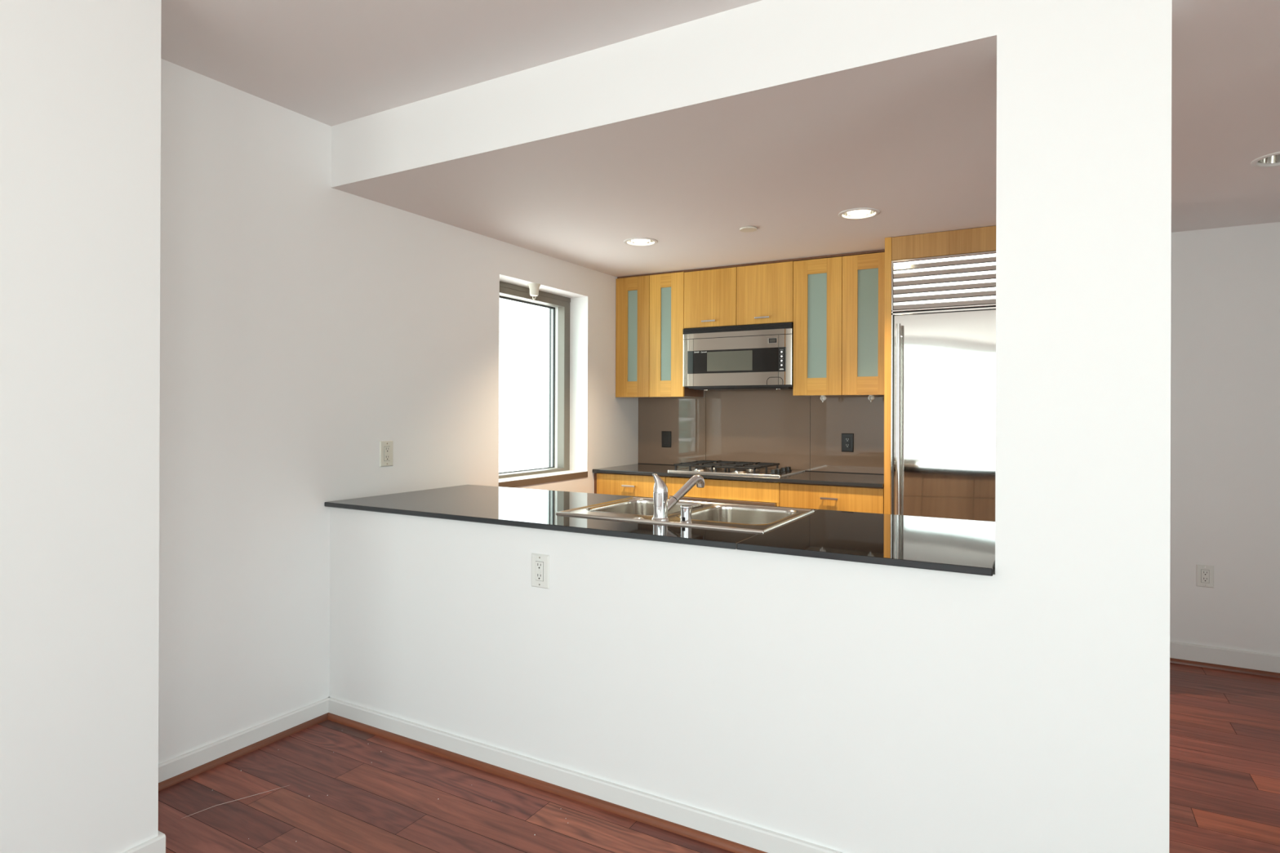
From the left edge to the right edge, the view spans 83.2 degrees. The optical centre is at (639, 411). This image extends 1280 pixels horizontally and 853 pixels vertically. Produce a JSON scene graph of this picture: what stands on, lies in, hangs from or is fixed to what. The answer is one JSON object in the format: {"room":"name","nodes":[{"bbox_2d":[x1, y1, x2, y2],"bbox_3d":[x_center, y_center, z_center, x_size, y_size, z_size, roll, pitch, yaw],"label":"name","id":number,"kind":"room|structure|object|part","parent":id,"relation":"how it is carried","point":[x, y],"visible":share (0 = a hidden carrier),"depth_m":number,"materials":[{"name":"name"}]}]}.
{"room":"empty dining area","nodes":[
{"label":"empty dining area","id":0,"kind":"room"},
{"bbox_2d":[0,0,161,852],"bbox_3d":[-2.993,-0.030,0.095,0.758,2.800,5.077,0,0,30],"label":"wall","id":1,"kind":"structure","parent":0,"point":[80,80],"depth_m":1.94,"materials":[{"name":"white paint"}]},
{"bbox_2d":[122,833,165,852],"bbox_3d":[-2.658,1.280,-0.091,0.014,0.082,5.091,0,0,30],"label":"baseboard","id":2,"kind":"structure","parent":1,"relation":"attached to","point":[157,844],"depth_m":2.09,"materials":[{"name":"white paint"}]},
{"bbox_2d":[158,58,638,764],"bbox_3d":[-1.001,-0.021,4.059,0.300,2.800,3.783,0,0,30],"label":"wall","id":3,"kind":"structure","parent":0,"point":[307,325],"depth_m":2.98,"materials":[{"name":"white paint"}]},
{"bbox_2d":[158,712,328,791],"bbox_3d":[-1.563,1.315,2.730,0.016,0.022,0.923,0,0,30],"label":"trim","id":4,"kind":"structure","parent":3,"relation":"attached to","point":[185,775],"depth_m":2.77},
{"bbox_2d":[158,697,329,782],"bbox_3d":[-1.576,1.285,2.737,0.014,0.082,0.923,0,0,30],"label":"baseboard","id":5,"kind":"structure","parent":3,"relation":"attached to","point":[171,768],"depth_m":2.78,"materials":[{"name":"white paint"}]},
{"bbox_2d":[379,440,392,466],"bbox_3d":[-1.195,0.201,3.405,0.010,0.120,0.078,0,0,30],"label":"power outlet","id":6,"kind":"object","parent":3,"relation":"attached to","point":[385,446],"visible":1,"depth_m":3.40,"materials":[{"name":"white plastic"}]},
{"bbox_2d":[384,446,390,461],"bbox_3d":[-1.195,0.201,3.405,0.005,0.067,0.033,0,0,30],"label":"receptacle","id":7,"kind":"object","parent":6,"relation":"attached to","point":[387,449],"depth_m":3.40,"materials":[{"name":"white plastic"}]},
{"bbox_2d":[527,283,540,301],"bbox_3d":[-0.650,-0.728,4.428,0.080,0.104,0.080,0,0,30],"label":"sprinkler","id":8,"kind":"object","parent":3,"relation":"attached to","point":[534,287],"visible":1,"depth_m":4.41,"materials":[{"name":"white plastic"}]},
{"bbox_2d":[498,281,587,487],"bbox_3d":[-0.702,-0.167,4.567,0.291,1.225,0.904,0,0,30],"label":"window","id":9,"kind":"structure","parent":3,"relation":"in","point":[557,468],"depth_m":4.92,"materials":[{"name":"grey metal"}]},
{"bbox_3d":[-0.683,0.425,4.555,0.244,0.040,0.904,0,0,30],"label":"sill","id":10,"kind":"part","parent":9,"relation":"part of","materials":[{"name":"white paint"}]},
{"bbox_2d":[160,0,760,126],"bbox_3d":[-0.188,-1.300,-1.041,6.750,0.120,6.370,0,0,30],"label":"ceiling","id":11,"kind":"structure","parent":0,"point":[331,63],"depth_m":2.41,"materials":[{"name":"white paint"}]},
{"bbox_2d":[158,662,1279,852],"bbox_3d":[0.425,1.333,0.071,10.558,0.002,9.203,0,0,30],"label":"floor","id":12,"kind":"structure","parent":0,"point":[1224,726],"depth_m":2.47,"materials":[{"name":"brown wood"}]},
{"bbox_2d":[182,785,288,818],"bbox_3d":[-1.372,1.326,2.457,0.328,0.002,0.018,0,0,-40],"label":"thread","id":13,"kind":"object","parent":12,"relation":"on","point":[288,785],"visible":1,"depth_m":2.45,"materials":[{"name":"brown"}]},
{"bbox_2d":[594,472,598,493],"bbox_3d":[-0.158,0.880,5.220,0.020,0.905,0.606,0,0,30],"label":"filler panel","id":14,"kind":"object","parent":12,"relation":"on","point":[595,473],"visible":0.14,"depth_m":4.96,"materials":[{"name":"brown wood"}]},
{"bbox_2d":[596,472,666,497],"bbox_3d":[0.075,0.878,5.068,0.532,0.911,0.640,0,0,30],"label":"base cabinet","id":15,"kind":"object","parent":12,"relation":"on","point":[630,485],"visible":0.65,"depth_m":4.83,"materials":[{"name":"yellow wood"}]},
{"bbox_3d":[-0.073,0.498,4.802,0.100,0.012,0.030,0,0,30],"label":"handle","id":16,"kind":"part","parent":15,"relation":"part of","materials":[{"name":"silver metal"}]},
{"bbox_2d":[666,476,781,506],"bbox_3d":[0.649,0.879,4.759,0.764,0.911,0.610,0,0,30],"label":"base cabinet","id":17,"kind":"object","parent":12,"relation":"on","point":[759,491],"visible":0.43,"depth_m":4.46,"materials":[{"name":"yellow wood"}]},
{"bbox_2d":[669,495,776,506],"bbox_3d":[0.618,0.891,4.690,0.712,0.684,0.600,0,0,30],"label":"oven","id":18,"kind":"object","parent":17,"relation":"in","point":[733,501],"visible":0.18,"depth_m":4.45,"materials":[{"name":"silver metal"}]},
{"bbox_2d":[779,482,884,514],"bbox_3d":[1.235,0.881,4.408,0.597,0.911,0.640,0,0,30],"label":"base cabinet","id":19,"kind":"object","parent":12,"relation":"on","point":[815,496],"visible":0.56,"depth_m":4.15,"materials":[{"name":"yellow wood"}]},
{"bbox_2d":[592,463,884,488],"bbox_3d":[0.666,0.412,4.744,1.922,0.022,0.639,0,0,30],"label":"countertop","id":20,"kind":"structure","parent":19,"relation":"on","point":[865,480],"depth_m":4.47,"materials":[{"name":"black stone"}]},
{"bbox_2d":[667,460,804,476],"bbox_3d":[0.644,0.375,4.806,0.780,0.052,0.515,0,0,30],"label":"gas cooktop","id":21,"kind":"object","parent":20,"relation":"in","point":[732,468],"visible":1,"depth_m":4.72,"materials":[{"name":"silver metal"}]},
{"bbox_3d":[0.402,0.389,4.808,0.124,0.011,0.124,0,0,30],"label":"burner","id":22,"kind":"part","parent":21,"relation":"part of","materials":[{"name":"silver metal"}]},
{"bbox_2d":[667,466,804,476],"bbox_3d":[0.644,0.396,4.806,0.780,0.010,0.515,0,0,30],"label":"tray","id":23,"kind":"object","parent":21,"relation":"on","point":[765,472],"depth_m":4.68,"materials":[{"name":"silver metal"}]},
{"bbox_3d":[0.650,0.389,4.667,0.124,0.011,0.124,0,0,30],"label":"burner","id":24,"kind":"part","parent":21,"relation":"part of","materials":[{"name":"silver metal"}]},
{"bbox_3d":[0.842,0.382,4.541,0.048,0.027,0.048,0,0,30],"label":"knob","id":25,"kind":"part","parent":21,"relation":"part of","materials":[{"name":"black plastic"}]},
{"bbox_3d":[0.884,0.382,4.615,0.048,0.027,0.048,0,0,30],"label":"knob","id":26,"kind":"part","parent":21,"relation":"part of","materials":[{"name":"black plastic"}]},
{"bbox_3d":[0.941,0.382,4.715,0.048,0.027,0.048,0,0,30],"label":"knob","id":27,"kind":"part","parent":21,"relation":"part of","materials":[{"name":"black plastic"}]},
{"bbox_3d":[1.088,0.502,4.142,0.100,0.012,0.030,0,0,30],"label":"handle","id":28,"kind":"part","parent":19,"relation":"part of","materials":[{"name":"silver metal"}]},
{"bbox_2d":[884,225,995,514],"bbox_3d":[1.935,0.189,4.034,0.979,2.301,0.619,0,0,30],"label":"refrigerator surround","id":29,"kind":"object","parent":12,"relation":"on","point":[981,239],"visible":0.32,"depth_m":3.96,"materials":[{"name":"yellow wood"}]},
{"bbox_3d":[1.525,0.187,4.267,0.036,2.301,0.619,0,0,30],"label":"panel","id":30,"kind":"part","parent":29,"relation":"part of","materials":[{"name":"brown wood"}]},
{"bbox_3d":[1.791,-0.898,3.776,0.906,0.128,0.020,0,0,30],"label":"header panel","id":31,"kind":"part","parent":29,"relation":"part of","materials":[{"name":"brown wood"}]},
{"bbox_2d":[890,250,995,521],"bbox_3d":[1.909,0.255,3.989,0.904,2.168,0.664,0,0,30],"label":"refrigerator","id":32,"kind":"object","parent":12,"relation":"on","point":[943,385],"visible":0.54,"depth_m":3.85,"materials":[{"name":"grey metal"}]},
{"bbox_3d":[1.409,0.281,3.929,0.025,1.512,0.066,0,0,30],"label":"handle","id":33,"kind":"part","parent":32,"relation":"part of","materials":[{"name":"silver metal"}]},
{"bbox_2d":[328,0,1172,852],"bbox_3d":[1.418,-0.029,1.637,6.300,2.770,0.120,0,0,30],"label":"wall","id":34,"kind":"structure","parent":0,"point":[842,706],"depth_m":1.97,"materials":[{"name":"white paint"}]},
{"bbox_2d":[531,552,549,589],"bbox_3d":[-0.357,0.570,2.571,0.078,0.120,0.010,0,0,30],"label":"power outlet","id":35,"kind":"object","parent":34,"relation":"attached to","point":[540,562],"visible":1,"depth_m":2.57,"materials":[{"name":"white plastic"}]},
{"bbox_2d":[535,561,543,581],"bbox_3d":[-0.358,0.570,2.570,0.033,0.067,0.005,0,0,30],"label":"receptacle","id":36,"kind":"object","parent":35,"relation":"attached to","point":[539,565],"depth_m":2.57,"materials":[{"name":"white plastic"}]},
{"bbox_2d":[327,712,767,852],"bbox_3d":[-0.074,1.320,2.388,2.970,0.022,0.016,0,0,30],"label":"trim","id":37,"kind":"structure","parent":34,"relation":"attached to","point":[707,838],"depth_m":2.50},
{"bbox_2d":[328,697,843,852],"bbox_3d":[-0.067,1.290,2.401,2.970,0.082,0.014,0,0,30],"label":"baseboard","id":38,"kind":"structure","parent":34,"relation":"attached to","point":[759,838],"depth_m":2.45,"materials":[{"name":"white paint"}]},
{"bbox_2d":[324,484,995,576],"bbox_3d":[-0.016,0.407,2.859,2.601,0.020,0.884,0,0,30],"label":"countertop","id":39,"kind":"structure","parent":34,"relation":"on","point":[935,544],"depth_m":2.47,"materials":[{"name":"black stone"}]},
{"bbox_2d":[652,473,705,520],"bbox_3d":[0.144,0.311,2.693,0.062,0.166,0.262,0,0,43],"label":"kitchen faucet","id":40,"kind":"object","parent":39,"relation":"on","point":[661,505],"visible":1,"depth_m":2.61,"materials":[{"name":"silver metal"}]},
{"bbox_3d":[0.075,0.261,2.621,0.054,0.066,0.054,0,0,30],"label":"lever","id":41,"kind":"part","parent":40,"relation":"part of","materials":[{"name":"silver metal"}]},
{"bbox_3d":[0.105,0.348,2.649,0.074,0.061,0.030,0,0,-42],"label":"spout","id":42,"kind":"part","parent":40,"relation":"part of","materials":[{"name":"silver metal"}]},
{"bbox_2d":[555,497,814,533],"bbox_3d":[0.184,0.457,2.827,0.842,0.244,0.586,0,0,30],"label":"sink","id":43,"kind":"object","parent":39,"relation":"in","point":[754,518],"depth_m":2.91,"materials":[{"name":"silver metal"}]},
{"bbox_3d":[0.164,0.364,2.557,0.042,0.058,0.042,0,0,30],"label":"air gap cap","id":44,"kind":"part","parent":43,"relation":"part of","materials":[{"name":"silver metal"}]},
{"bbox_2d":[332,0,1279,277],"bbox_3d":[2.062,-0.963,2.763,6.300,0.001,2.710,0,0,30],"label":"ceiling","id":45,"kind":"structure","parent":0,"point":[911,139],"depth_m":2.86,"materials":[{"name":"white paint"}]},
{"bbox_2d":[623,237,657,246],"bbox_3d":[0.004,-1.029,4.121,0.194,0.131,0.194,0,0,30],"label":"recessed light","id":46,"kind":"object","parent":45,"relation":"in","point":[637,242],"visible":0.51,"depth_m":4.17,"materials":[{"name":"white paint"}]},
{"bbox_3d":[0.004,-1.034,4.121,0.114,0.116,0.114,0,0,30],"label":"bulb","id":47,"kind":"part","parent":46,"relation":"part of","materials":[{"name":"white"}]},
{"bbox_2d":[739,226,756,231],"bbox_3d":[0.573,-0.963,3.814,0.092,0.010,0.092,0,0,30],"label":"sprinkler cover","id":48,"kind":"object","parent":45,"relation":"attached to","point":[747,228],"visible":1,"depth_m":3.79,"materials":[{"name":"white plastic"}]},
{"bbox_2d":[838,208,879,219],"bbox_3d":[1.069,-1.026,3.522,0.194,0.131,0.194,0,0,30],"label":"recessed light","id":49,"kind":"object","parent":45,"relation":"in","point":[855,213],"visible":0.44,"depth_m":3.56,"materials":[{"name":"white paint"}]},
{"bbox_3d":[1.069,-1.030,3.522,0.114,0.116,0.114,0,0,30],"label":"bulb","id":50,"kind":"part","parent":49,"relation":"part of","materials":[{"name":"white glass"}]},
{"bbox_2d":[1250,151,1279,167],"bbox_3d":[2.443,-1.022,2.736,0.194,0.131,0.194,0,0,30],"label":"recessed light","id":51,"kind":"object","parent":45,"relation":"in","point":[1271,160],"visible":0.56,"depth_m":2.81,"materials":[{"name":"white paint"}]},
{"bbox_2d":[701,222,1279,655],"bbox_3d":[2.722,-0.008,4.030,6.800,2.800,0.150,0,0,30],"label":"wall","id":52,"kind":"structure","parent":0,"point":[1225,286],"depth_m":3.76,"materials":[{"name":"white paint"}]},
{"bbox_2d":[615,271,703,397],"bbox_3d":[0.144,-0.527,5.209,0.544,0.854,0.335,0,0,30],"label":"upper cabinet","id":53,"kind":"object","parent":52,"relation":"attached to","point":[650,308],"visible":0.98,"depth_m":5.06,"materials":[{"name":"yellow wood"}]},
{"bbox_3d":[-0.051,-0.527,5.138,0.274,0.854,0.020,0,0,30],"label":"door","id":54,"kind":"part","parent":53,"relation":"part of","materials":[{"name":"brown wood"}]},
{"bbox_3d":[-0.049,-0.536,5.139,0.089,0.656,0.004,0,0,30],"label":"glass panel","id":55,"kind":"part","parent":53,"relation":"part of","materials":[{"name":"grey"}]},
{"bbox_3d":[0.183,-0.536,5.006,0.091,0.655,0.004,0,0,30],"label":"glass panel","id":56,"kind":"part","parent":53,"relation":"part of","materials":[{"name":"grey"}]},
{"bbox_3d":[0.186,-0.527,5.004,0.266,0.854,0.020,0,0,30],"label":"door","id":57,"kind":"part","parent":53,"relation":"part of","materials":[{"name":"brown wood"}]},
{"bbox_2d":[684,261,793,328],"bbox_3d":[0.708,-0.757,4.872,0.764,0.385,0.365,0,0,30],"label":"upper cabinet","id":58,"kind":"object","parent":52,"relation":"attached to","point":[758,294],"visible":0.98,"depth_m":4.73,"materials":[{"name":"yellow wood"}]},
{"bbox_3d":[0.460,-0.603,4.819,0.100,0.012,0.030,0,0,30],"label":"handle","id":59,"kind":"part","parent":58,"relation":"part of","materials":[{"name":"silver metal"}]},
{"bbox_3d":[0.471,-0.757,4.842,0.381,0.383,0.020,0,0,30],"label":"door","id":60,"kind":"part","parent":58,"relation":"part of","materials":[{"name":"brown wood"}]},
{"bbox_2d":[682,322,793,391],"bbox_3d":[0.707,-0.350,4.873,0.762,0.422,0.360,0,0,30],"label":"microwave oven","id":61,"kind":"object","parent":58,"relation":"attached to","point":[756,357],"visible":1,"depth_m":4.71,"materials":[{"name":"silver metal"}]},
{"bbox_3d":[0.342,-0.330,4.880,0.040,0.154,0.007,0,0,30],"label":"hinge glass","id":62,"kind":"part","parent":61,"relation":"part of","materials":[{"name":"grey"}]},
{"bbox_3d":[0.628,-0.506,4.732,0.762,0.034,0.027,0,0,30],"label":"trim","id":63,"kind":"part","parent":61,"relation":"part of","materials":[{"name":"black metal"}]},
{"bbox_3d":[0.787,-0.602,4.633,0.100,0.012,0.030,0,0,30],"label":"handle","id":64,"kind":"part","parent":58,"relation":"part of","materials":[{"name":"silver metal"}]},
{"bbox_3d":[0.804,-0.756,4.653,0.380,0.383,0.020,0,0,30],"label":"door","id":65,"kind":"part","parent":58,"relation":"part of","materials":[{"name":"brown wood"}]},
{"bbox_2d":[617,249,884,278],"bbox_3d":[0.748,-0.960,4.878,1.919,0.012,0.315,0,0,30],"label":"trim","id":66,"kind":"structure","parent":52,"relation":"attached to","point":[877,251],"depth_m":4.63,"materials":[{"name":"brown wood"}]},
{"bbox_2d":[638,390,884,474],"bbox_3d":[0.824,0.069,5.018,1.922,0.666,0.009,0,0,30],"label":"backsplash","id":67,"kind":"structure","parent":52,"relation":"attached to","point":[762,426],"depth_m":4.99,"materials":[{"name":"brown glass"}]},
{"bbox_2d":[662,431,671,447],"bbox_3d":[0.196,0.209,5.364,0.080,0.120,0.008,0,0,30],"label":"switch plate","id":68,"kind":"object","parent":67,"relation":"attached to","point":[666,435],"visible":1,"depth_m":5.36,"materials":[{"name":"black plastic"}]},
{"bbox_3d":[0.232,0.065,5.355,0.560,0.663,0.008,0,0,30],"label":"glass panel","id":69,"kind":"part","parent":67,"relation":"part of","materials":[{"name":"brown glass"}]},
{"bbox_3d":[0.809,0.067,5.026,0.763,0.663,0.008,0,0,30],"label":"glass panel","id":70,"kind":"part","parent":67,"relation":"part of","materials":[{"name":"brown glass"}]},
{"bbox_3d":[1.401,0.150,4.689,0.594,0.501,0.008,0,0,30],"label":"glass panel","id":71,"kind":"part","parent":67,"relation":"part of","materials":[{"name":"brown glass"}]},
{"bbox_2d":[841,433,853,452],"bbox_3d":[1.354,0.205,4.705,0.078,0.120,0.010,0,0,30],"label":"power outlet","id":72,"kind":"object","parent":67,"relation":"attached to","point":[847,439],"visible":1,"depth_m":4.70,"materials":[{"name":"black plastic"}]},
{"bbox_2d":[844,437,849,448],"bbox_3d":[1.353,0.205,4.704,0.033,0.067,0.005,0,0,30],"label":"receptacle","id":73,"kind":"object","parent":72,"relation":"attached to","point":[846,439],"depth_m":4.70,"materials":[{"name":"black plastic"}]},
{"bbox_2d":[792,252,884,395],"bbox_3d":[1.312,-0.521,4.545,0.605,0.846,0.335,0,0,30],"label":"upper cabinet","id":74,"kind":"object","parent":52,"relation":"attached to","point":[839,302],"visible":0.84,"depth_m":4.40,"materials":[{"name":"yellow wood"}]},
{"bbox_3d":[1.103,-0.531,4.483,0.129,0.656,0.004,0,0,30],"label":"glass panel","id":75,"kind":"part","parent":74,"relation":"part of","materials":[{"name":"grey"}]},
{"bbox_3d":[1.103,-0.522,4.482,0.304,0.846,0.020,0,0,30],"label":"door","id":76,"kind":"part","parent":74,"relation":"part of","materials":[{"name":"brown wood"}]},
{"bbox_2d":[820,395,826,402],"bbox_3d":[1.162,-0.078,4.569,0.042,0.044,0.036,0,0,30],"label":"spotlight","id":77,"kind":"object","parent":74,"relation":"attached to","point":[823,397],"visible":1,"depth_m":4.56,"materials":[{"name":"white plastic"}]},
{"bbox_3d":[1.367,-0.521,4.332,0.298,0.846,0.020,0,0,30],"label":"door","id":78,"kind":"part","parent":74,"relation":"part of","materials":[{"name":"brown wood"}]},
{"bbox_3d":[1.370,-0.531,4.331,0.129,0.654,0.004,0,0,30],"label":"glass panel","id":79,"kind":"part","parent":74,"relation":"part of","materials":[{"name":"grey"}]},
{"bbox_2d":[867,395,875,402],"bbox_3d":[1.419,-0.078,4.422,0.042,0.044,0.036,0,0,30],"label":"spotlight","id":80,"kind":"object","parent":74,"relation":"attached to","point":[870,397],"visible":0.95,"depth_m":4.41,"materials":[{"name":"white plastic"}]},
{"bbox_2d":[1195,564,1213,587],"bbox_3d":[2.973,0.869,3.794,0.074,0.116,0.009,0,0,30],"label":"power outlet","id":81,"kind":"object","parent":52,"relation":"attached to","point":[1204,573],"visible":1,"depth_m":3.79,"materials":[{"name":"white plastic"}]},
{"bbox_2d":[1201,569,1208,582],"bbox_3d":[2.973,0.869,3.793,0.033,0.067,0.005,0,0,30],"label":"receptacle","id":82,"kind":"object","parent":81,"relation":"attached to","point":[1205,573],"depth_m":3.79,"materials":[{"name":"white plastic"}]},
{"bbox_2d":[1169,640,1279,673],"bbox_3d":[2.955,1.288,3.800,0.880,0.108,0.014,0,0,30],"label":"baseboard","id":83,"kind":"structure","parent":52,"relation":"attached to","point":[1181,651],"depth_m":3.74,"materials":[{"name":"white paint"}]},
{"bbox_2d":[1169,657,1279,678],"bbox_3d":[2.947,1.331,3.787,0.880,0.022,0.016,0,0,30],"label":"trim","id":84,"kind":"structure","parent":52,"relation":"attached to","point":[1237,669],"depth_m":3.73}
]}

